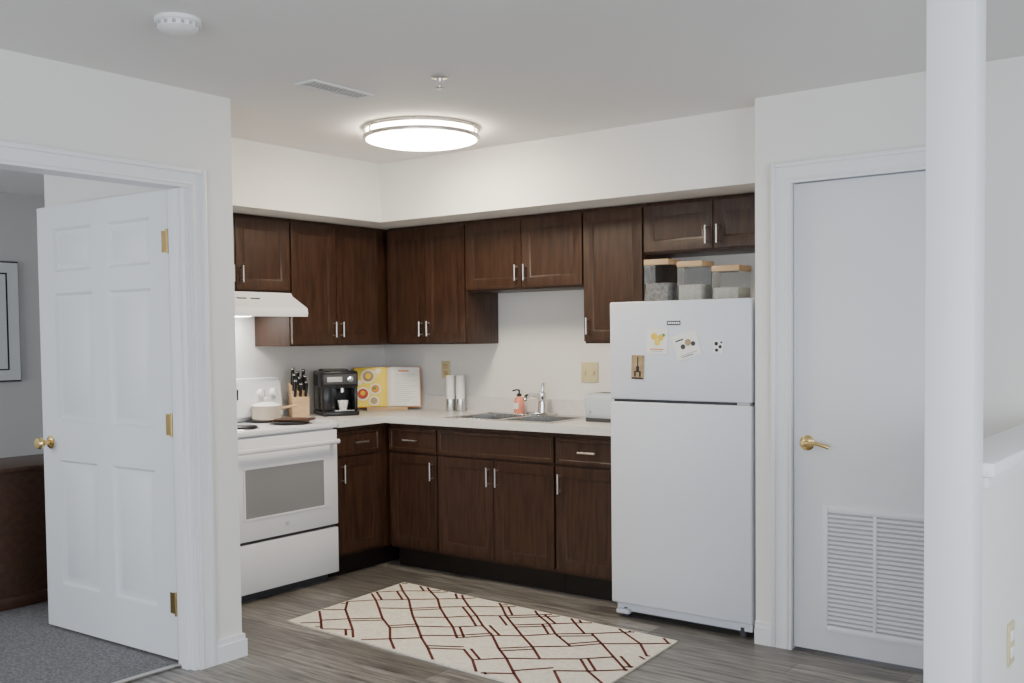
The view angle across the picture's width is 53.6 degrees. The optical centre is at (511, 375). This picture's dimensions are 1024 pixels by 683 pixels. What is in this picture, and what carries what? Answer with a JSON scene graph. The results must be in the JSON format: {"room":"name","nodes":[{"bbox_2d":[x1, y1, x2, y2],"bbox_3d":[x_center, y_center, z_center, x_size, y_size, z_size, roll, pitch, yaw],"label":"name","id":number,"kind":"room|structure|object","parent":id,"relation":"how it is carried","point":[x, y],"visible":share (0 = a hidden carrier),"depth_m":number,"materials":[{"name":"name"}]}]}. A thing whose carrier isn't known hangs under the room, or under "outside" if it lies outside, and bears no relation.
{"room":"kitchen","nodes":[
{"label":"kitchen","id":0,"kind":"room"},
{"bbox_2d":[0,192,44,457],"bbox_3d":[-4.634,0.014,5.566,0.100,2.402,4.700,1,3,37],"label":"wall","id":1,"kind":"structure","parent":0,"point":[21,412],"depth_m":7.09,"materials":[{"name":"grey paint"}]},
{"bbox_2d":[0,261,20,381],"bbox_3d":[-3.613,-0.361,6.803,0.030,0.830,0.630,1,3,37],"label":"framed picture","id":2,"kind":"object","parent":1,"relation":"attached to","point":[10,354],"visible":1,"depth_m":6.99,"materials":[{"name":"white paper"}]},
{"bbox_2d":[0,601,178,682],"bbox_3d":[-3.297,1.259,4.617,3.415,0.058,4.700,1,3,37],"label":"floor","id":3,"kind":"structure","parent":0,"point":[32,649],"depth_m":4.42,"materials":[{"name":"grey carpet"}]},
{"bbox_2d":[0,454,47,611],"bbox_3d":[-2.604,0.822,5.515,0.486,0.726,1.124,1,3,37],"label":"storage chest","id":4,"kind":"object","parent":3,"relation":"on","point":[23,547],"visible":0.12,"depth_m":5.25,"materials":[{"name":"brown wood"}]},
{"bbox_2d":[55,176,165,205],"bbox_3d":[-1.757,0.014,4.731,1.120,2.402,0.110,1,3,37],"label":"wall","id":5,"kind":"structure","parent":0,"point":[68,190],"depth_m":4.81,"materials":[{"name":"paint"}]},
{"bbox_2d":[0,49,241,640],"bbox_3d":[-2.848,0.123,2.262,0.112,2.402,5.370,1,3,37],"label":"wall","id":6,"kind":"structure","parent":0,"point":[44,102],"depth_m":4.14,"materials":[{"name":"paint"}]},
{"bbox_2d":[34,189,178,659],"bbox_3d":[-1.827,0.210,4.554,1.007,1.985,0.183,1,3,37],"label":"door","id":7,"kind":"structure","parent":6,"relation":"in","point":[107,440],"depth_m":4.53,"materials":[{"name":"white paint"}]},
{"bbox_2d":[0,140,216,670],"bbox_3d":[-1.672,0.210,3.807,0.133,2.080,1.205,1,3,37],"label":"trim","id":8,"kind":"structure","parent":6,"relation":"attached to","point":[186,187],"depth_m":4.20,"materials":[{"name":"white paint"}]},
{"bbox_2d":[217,634,244,664],"bbox_3d":[-2.784,1.275,2.269,0.016,0.098,5.370,1,3,37],"label":"baseboard","id":9,"kind":"structure","parent":6,"relation":"attached to","point":[230,648],"depth_m":4.35,"materials":[{"name":"white paint"}]},
{"bbox_2d":[242,633,247,655],"bbox_3d":[-1.412,1.168,4.604,0.638,0.098,0.016,1,3,37],"label":"baseboard","id":10,"kind":"structure","parent":6,"relation":"attached to","point":[245,639],"depth_m":4.41,"materials":[{"name":"white paint"}]},
{"bbox_2d":[44,174,383,400],"bbox_3d":[-1.561,-0.038,6.003,0.100,2.402,2.380,1,3,37],"label":"wall","id":11,"kind":"structure","parent":0,"point":[252,361],"depth_m":6.17,"materials":[{"name":"paint"}]},
{"bbox_2d":[233,213,289,292],"bbox_3d":[-1.606,-0.665,5.543,0.360,0.422,0.759,1,3,37],"label":"upper cabinet","id":12,"kind":"object","parent":11,"relation":"attached to","point":[260,243],"visible":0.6,"depth_m":5.60,"materials":[{"name":"brown wood"}]},
{"bbox_2d":[234,291,307,316],"bbox_3d":[-1.554,-0.385,5.521,0.478,0.136,0.745,1,3,37],"label":"range hood","id":13,"kind":"object","parent":12,"relation":"attached to","point":[247,304],"visible":0.54,"depth_m":5.52,"materials":[{"name":"white metal"}]},
{"bbox_2d":[254,219,389,346],"bbox_3d":[-1.050,-0.549,6.282,0.360,0.725,1.077,1,3,37],"label":"upper cabinet","id":14,"kind":"object","parent":11,"relation":"attached to","point":[338,272],"visible":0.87,"depth_m":6.03,"materials":[{"name":"brown wood"}]},
{"bbox_2d":[0,0,1023,196],"bbox_3d":[-1.064,-1.148,2.215,9.800,0.100,7.740,1,3,37],"label":"ceiling","id":15,"kind":"structure","parent":0,"point":[517,70],"depth_m":3.67,"materials":[{"name":"white paint"}]},
{"bbox_2d":[154,12,200,36],"bbox_3d":[-1.068,-1.114,3.241,0.144,0.047,0.144,1,3,37],"label":"smoke detector","id":16,"kind":"object","parent":15,"relation":"attached to","point":[178,24],"visible":1,"depth_m":3.20,"materials":[{"name":"white plastic"}]},
{"bbox_2d":[295,79,374,99],"bbox_3d":[-0.725,-1.175,4.177,0.110,0.006,0.340,1,3,37],"label":"ceiling vent","id":17,"kind":"object","parent":15,"relation":"attached to","point":[314,84],"depth_m":4.16,"materials":[{"name":"white metal"}]},
{"bbox_2d":[362,116,479,150],"bbox_3d":[-0.445,-1.170,4.981,0.574,0.085,0.574,1,3,37],"label":"ceiling light","id":18,"kind":"object","parent":15,"relation":"attached to","point":[407,133],"depth_m":4.81,"materials":[{"name":"white plastic"}]},
{"bbox_2d":[431,73,448,89],"bbox_3d":[-0.283,-1.151,3.983,0.072,0.050,0.072,1,3,37],"label":"sprinkler","id":19,"kind":"object","parent":15,"relation":"attached to","point":[439,77],"visible":1,"depth_m":3.97,"materials":[{"name":"silver metal"}]},
{"bbox_2d":[231,106,754,229],"bbox_3d":[-0.342,-1.045,5.042,2.974,0.343,2.170,1,3,37],"label":"ceiling soffit","id":20,"kind":"structure","parent":15,"relation":"attached to","point":[710,154],"depth_m":5.32,"materials":[{"name":"white paint"}]},
{"bbox_2d":[129,559,922,682],"bbox_3d":[-0.172,1.341,1.723,7.510,0.050,7.640,1,3,37],"label":"floor","id":21,"kind":"structure","parent":0,"point":[279,650],"depth_m":4.39,"materials":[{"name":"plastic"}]},
{"bbox_2d":[113,663,180,682],"bbox_3d":[-1.710,1.242,3.885,0.028,0.012,1.005,1,3,37],"label":"trim","id":22,"kind":"structure","parent":21,"relation":"on","point":[169,667],"depth_m":4.16,"materials":[{"name":"silver metal"}]},
{"bbox_2d":[236,377,339,601],"bbox_3d":[-1.415,0.602,5.608,0.607,1.150,0.752,1,3,37],"label":"electric range","id":23,"kind":"object","parent":21,"relation":"on","point":[288,479],"visible":0.51,"depth_m":5.49,"materials":[{"name":"white metal"}]},
{"bbox_2d":[251,397,296,420],"bbox_3d":[-1.371,0.190,5.790,0.239,0.128,0.169,0,2,19],"label":"saucepan","id":24,"kind":"object","parent":23,"relation":"on","point":[262,411],"visible":0.97,"depth_m":5.74,"materials":[{"name":"beige metal"}]},
{"bbox_2d":[273,417,315,421],"bbox_3d":[-1.221,0.249,5.697,0.200,0.014,0.140,0,2,8],"label":"serving board","id":25,"kind":"object","parent":23,"relation":"on","point":[283,419],"visible":1,"depth_m":5.64,"materials":[{"name":"brown wood"}]},
{"bbox_2d":[328,423,398,576],"bbox_3d":[-0.911,0.710,6.315,0.580,0.868,0.953,1,3,37],"label":"base cabinet","id":26,"kind":"object","parent":21,"relation":"on","point":[363,473],"visible":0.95,"depth_m":5.96,"materials":[{"name":"brown wood"}]},
{"bbox_2d":[281,395,610,435],"bbox_3d":[-0.270,0.221,5.805,2.203,0.130,0.958,1,3,37],"label":"countertop","id":27,"kind":"structure","parent":26,"relation":"on","point":[432,411],"depth_m":5.96,"materials":[{"name":"stone"}]},
{"bbox_2d":[288,368,308,416],"bbox_3d":[-1.274,0.101,6.062,0.100,0.294,0.171,-2,2,-23],"label":"knife block","id":28,"kind":"object","parent":27,"relation":"on","point":[298,386],"visible":1,"depth_m":6.02,"materials":[{"name":"brown wood"}]},
{"bbox_2d":[313,368,358,416],"bbox_3d":[-1.074,0.101,6.187,0.220,0.278,0.280,-2,2,-23],"label":"coffee maker","id":29,"kind":"object","parent":27,"relation":"on","point":[330,385],"visible":0.98,"depth_m":6.10,"materials":[{"name":"black plastic"}]},
{"bbox_2d":[337,400,347,409],"bbox_3d":[-1.014,0.179,6.111,0.080,0.055,0.066,1,3,37],"label":"coffee cup","id":30,"kind":"object","parent":29,"relation":"on","point":[342,404],"visible":1,"depth_m":6.09,"materials":[{"name":"white ceramic"}]},
{"bbox_2d":[367,406,407,410],"bbox_3d":[-0.798,0.129,6.492,0.240,0.192,0.236,1,3,37],"label":"cookbook stand","id":31,"kind":"object","parent":27,"relation":"on","point":[399,408],"depth_m":6.46,"materials":[{"name":"brown wood"}]},
{"bbox_2d":[353,367,420,407],"bbox_3d":[-0.803,0.078,6.525,0.430,0.259,0.097,-1,2,-7],"label":"cookbook","id":32,"kind":"object","parent":31,"relation":"on","point":[377,386],"visible":0.94,"depth_m":6.52,"materials":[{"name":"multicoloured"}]},
{"bbox_2d":[446,375,454,410],"bbox_3d":[-0.387,0.112,6.365,0.056,0.227,0.056,1,3,37],"label":"pepper grinder","id":33,"kind":"object","parent":27,"relation":"on","point":[450,379],"visible":1,"depth_m":6.34,"materials":[{"name":"silver metal"}]},
{"bbox_2d":[456,375,464,411],"bbox_3d":[-0.322,0.112,6.341,0.056,0.227,0.056,1,3,37],"label":"pepper grinder","id":34,"kind":"object","parent":27,"relation":"on","point":[460,379],"visible":1,"depth_m":6.32,"materials":[{"name":"silver metal"}]},
{"bbox_2d":[444,412,585,423],"bbox_3d":[0.046,0.317,5.801,0.750,0.159,0.465,1,3,37],"label":"sink","id":35,"kind":"object","parent":27,"relation":"in","point":[493,416],"visible":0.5,"depth_m":5.86,"materials":[{"name":"silver metal"}]},
{"bbox_2d":[512,389,524,413],"bbox_3d":[0.042,0.155,6.043,0.066,0.147,0.064,1,3,37],"label":"soap dispenser","id":36,"kind":"object","parent":35,"relation":"on","point":[519,405],"visible":0.98,"depth_m":6.02,"materials":[{"name":"pink plastic"}]},
{"bbox_2d":[523,382,557,414],"bbox_3d":[0.131,0.138,5.876,0.200,0.191,0.210,1,3,37],"label":"kitchen faucet","id":37,"kind":"object","parent":27,"relation":"on","point":[541,396],"visible":1,"depth_m":5.92,"materials":[{"name":"silver metal"}]},
{"bbox_2d":[585,392,613,422],"bbox_3d":[0.539,0.172,5.465,0.312,0.156,0.166,1,3,37],"label":"toaster","id":38,"kind":"object","parent":27,"relation":"on","point":[597,404],"visible":0.52,"depth_m":5.43,"materials":[{"name":"grey metal"}]},
{"bbox_2d":[389,423,447,571],"bbox_3d":[-0.425,0.710,6.176,0.383,0.868,0.590,1,3,37],"label":"base cabinet","id":39,"kind":"object","parent":21,"relation":"on","point":[413,456],"visible":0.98,"depth_m":5.97,"materials":[{"name":"brown wood"}]},
{"bbox_2d":[288,582,677,682],"bbox_3d":[-0.174,1.193,4.733,1.873,0.009,0.885,1,3,40],"label":"area rug","id":40,"kind":"object","parent":21,"relation":"on","point":[501,642],"visible":1,"depth_m":4.63,"materials":[{"name":"beige fabric"}]},
{"bbox_2d":[437,426,563,591],"bbox_3d":[0.057,0.719,5.813,0.821,0.868,0.589,1,3,37],"label":"base cabinet","id":41,"kind":"object","parent":21,"relation":"on","point":[497,488],"visible":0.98,"depth_m":5.59,"materials":[{"name":"brown wood"}]},
{"bbox_2d":[555,433,612,600],"bbox_3d":[0.556,0.728,5.436,0.425,0.868,0.590,1,3,37],"label":"base cabinet","id":42,"kind":"object","parent":21,"relation":"on","point":[583,468],"visible":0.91,"depth_m":5.26,"materials":[{"name":"brown wood"}]},
{"bbox_2d":[610,298,755,637],"bbox_3d":[0.982,0.406,5.005,0.731,1.535,0.703,1,3,37],"label":"refrigerator","id":43,"kind":"object","parent":21,"relation":"on","point":[683,444],"visible":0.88,"depth_m":4.70,"materials":[{"name":"white metal"}]},
{"bbox_2d":[631,355,643,379],"bbox_3d":[0.599,-0.038,4.835,0.072,0.117,0.003,1,3,37],"label":"magnet","id":44,"kind":"object","parent":43,"relation":"attached to","point":[637,366],"visible":1,"depth_m":4.83,"materials":[{"name":"brown paper"}]},
{"bbox_2d":[646,329,667,353],"bbox_3d":[0.682,-0.159,4.767,0.116,0.122,0.003,1,3,37],"label":"postcard","id":45,"kind":"object","parent":43,"relation":"attached to","point":[657,339],"visible":1,"depth_m":4.76,"materials":[{"name":"white paper"}]},
{"bbox_2d":[644,258,680,300],"bbox_3d":[0.748,-0.465,5.039,0.137,0.216,0.137,1,3,37],"label":"storage jar","id":46,"kind":"object","parent":43,"relation":"on","point":[660,275],"visible":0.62,"depth_m":4.98,"materials":[{"name":"clear glass"}]},
{"bbox_2d":[672,329,701,360],"bbox_3d":[0.806,-0.137,4.674,0.153,0.148,0.003,1,3,37],"label":"postcard","id":47,"kind":"object","parent":43,"relation":"attached to","point":[686,345],"visible":1,"depth_m":4.67,"materials":[{"name":"white paper"}]},
{"bbox_2d":[677,260,713,299],"bbox_3d":[0.892,-0.453,4.930,0.135,0.198,0.135,1,3,37],"label":"storage jar","id":48,"kind":"object","parent":43,"relation":"on","point":[694,278],"visible":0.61,"depth_m":4.88,"materials":[{"name":"clear glass"}]},
{"bbox_2d":[713,340,723,353],"bbox_3d":[0.931,-0.130,4.580,0.055,0.064,0.003,1,3,37],"label":"magnet","id":49,"kind":"object","parent":43,"relation":"attached to","point":[718,345],"visible":1,"depth_m":4.58,"materials":[{"name":"white plastic"}]},
{"bbox_2d":[711,264,750,298],"bbox_3d":[1.043,-0.435,4.821,0.142,0.168,0.142,1,3,37],"label":"storage jar","id":50,"kind":"object","parent":43,"relation":"on","point":[728,281],"visible":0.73,"depth_m":4.77,"materials":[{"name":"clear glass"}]},
{"bbox_2d":[384,253,754,399],"bbox_3d":[0.395,-0.058,5.955,3.080,2.402,0.100,1,3,37],"label":"wall","id":51,"kind":"structure","parent":0,"point":[541,334],"depth_m":6.11,"materials":[{"name":"paint"}]},
{"bbox_2d":[387,221,498,344],"bbox_3d":[-0.444,-0.556,6.281,0.634,0.725,0.349,1,3,37],"label":"upper cabinet","id":52,"kind":"object","parent":51,"relation":"attached to","point":[429,301],"visible":0.94,"depth_m":6.14,"materials":[{"name":"brown wood"}]},
{"bbox_2d":[442,361,449,377],"bbox_3d":[-0.424,-0.036,6.506,0.070,0.112,0.010,1,3,37],"label":"wall outlet","id":53,"kind":"object","parent":51,"relation":"attached to","point":[445,364],"visible":0.86,"depth_m":6.50,"materials":[{"name":"beige plastic"}]},
{"bbox_2d":[465,209,583,292],"bbox_3d":[0.137,-0.699,5.835,0.823,0.417,0.349,1,3,37],"label":"upper cabinet","id":54,"kind":"object","parent":51,"relation":"attached to","point":[535,252],"visible":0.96,"depth_m":5.71,"materials":[{"name":"brown wood"}]},
{"bbox_2d":[581,362,598,382],"bbox_3d":[0.447,-0.017,5.846,0.115,0.117,0.015,1,3,37],"label":"light switch","id":55,"kind":"object","parent":51,"relation":"attached to","point":[589,370],"visible":1,"depth_m":5.84,"materials":[{"name":"beige plastic"}]},
{"bbox_2d":[583,203,671,343],"bbox_3d":[0.617,-0.536,5.481,0.369,0.725,0.349,1,3,37],"label":"upper cabinet","id":56,"kind":"object","parent":51,"relation":"attached to","point":[614,256],"visible":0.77,"depth_m":5.38,"materials":[{"name":"brown wood"}]},
{"bbox_2d":[644,192,754,257],"bbox_3d":[1.078,-0.757,5.122,0.790,0.267,0.349,1,3,37],"label":"upper cabinet","id":57,"kind":"object","parent":51,"relation":"attached to","point":[725,224],"visible":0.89,"depth_m":5.06,"materials":[{"name":"brown wood"}]},
{"bbox_2d":[755,56,1023,622],"bbox_3d":[2.878,0.022,3.184,4.436,2.402,0.110,1,3,37],"label":"wall","id":58,"kind":"structure","parent":0,"point":[889,113],"depth_m":4.09,"materials":[{"name":"paint"}]},
{"bbox_2d":[754,621,770,645],"bbox_3d":[2.853,1.175,3.179,4.436,0.098,0.016,1,3,37],"label":"baseboard","id":59,"kind":"structure","parent":58,"relation":"attached to","point":[762,630],"depth_m":4.49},
{"bbox_2d":[771,146,925,649],"bbox_3d":[1.502,0.144,4.215,0.842,2.108,0.131,1,3,37],"label":"trim","id":60,"kind":"structure","parent":58,"relation":"attached to","point":[784,175],"depth_m":4.38,"materials":[{"name":"white paint"}]},
{"bbox_2d":[794,171,925,668],"bbox_3d":[1.479,0.187,4.182,0.663,2.002,0.088,1,3,37],"label":"door","id":61,"kind":"structure","parent":58,"relation":"in","point":[859,243],"depth_m":4.22,"materials":[{"name":"white paint"}]},
{"bbox_2d":[923,0,985,682],"bbox_3d":[1.029,0.075,2.361,0.106,2.402,0.100,1,3,37],"label":"wall post","id":62,"kind":"object","parent":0,"point":[955,29],"depth_m":2.32,"materials":[{"name":"white paint"}]},
{"bbox_2d":[982,468,1023,682],"bbox_3d":[1.569,0.725,3.092,0.106,1.035,1.666,1,3,37],"label":"wall","id":63,"kind":"structure","parent":0,"point":[1003,502],"depth_m":2.56,"materials":[{"name":"white paint"}]},
{"bbox_2d":[983,423,1023,487],"bbox_3d":[1.565,0.201,3.070,0.151,0.058,1.666,1,3,37],"label":"trim","id":64,"kind":"structure","parent":63,"relation":"attached to","point":[1003,452],"depth_m":2.58,"materials":[{"name":"white paint"}]},
{"bbox_2d":[1007,619,1014,667],"bbox_3d":[1.299,0.698,2.638,0.009,0.110,0.070,1,3,37],"label":"wall outlet","id":65,"kind":"object","parent":63,"relation":"attached to","point":[1011,626],"depth_m":2.62,"materials":[{"name":"beige plastic"}]}
]}

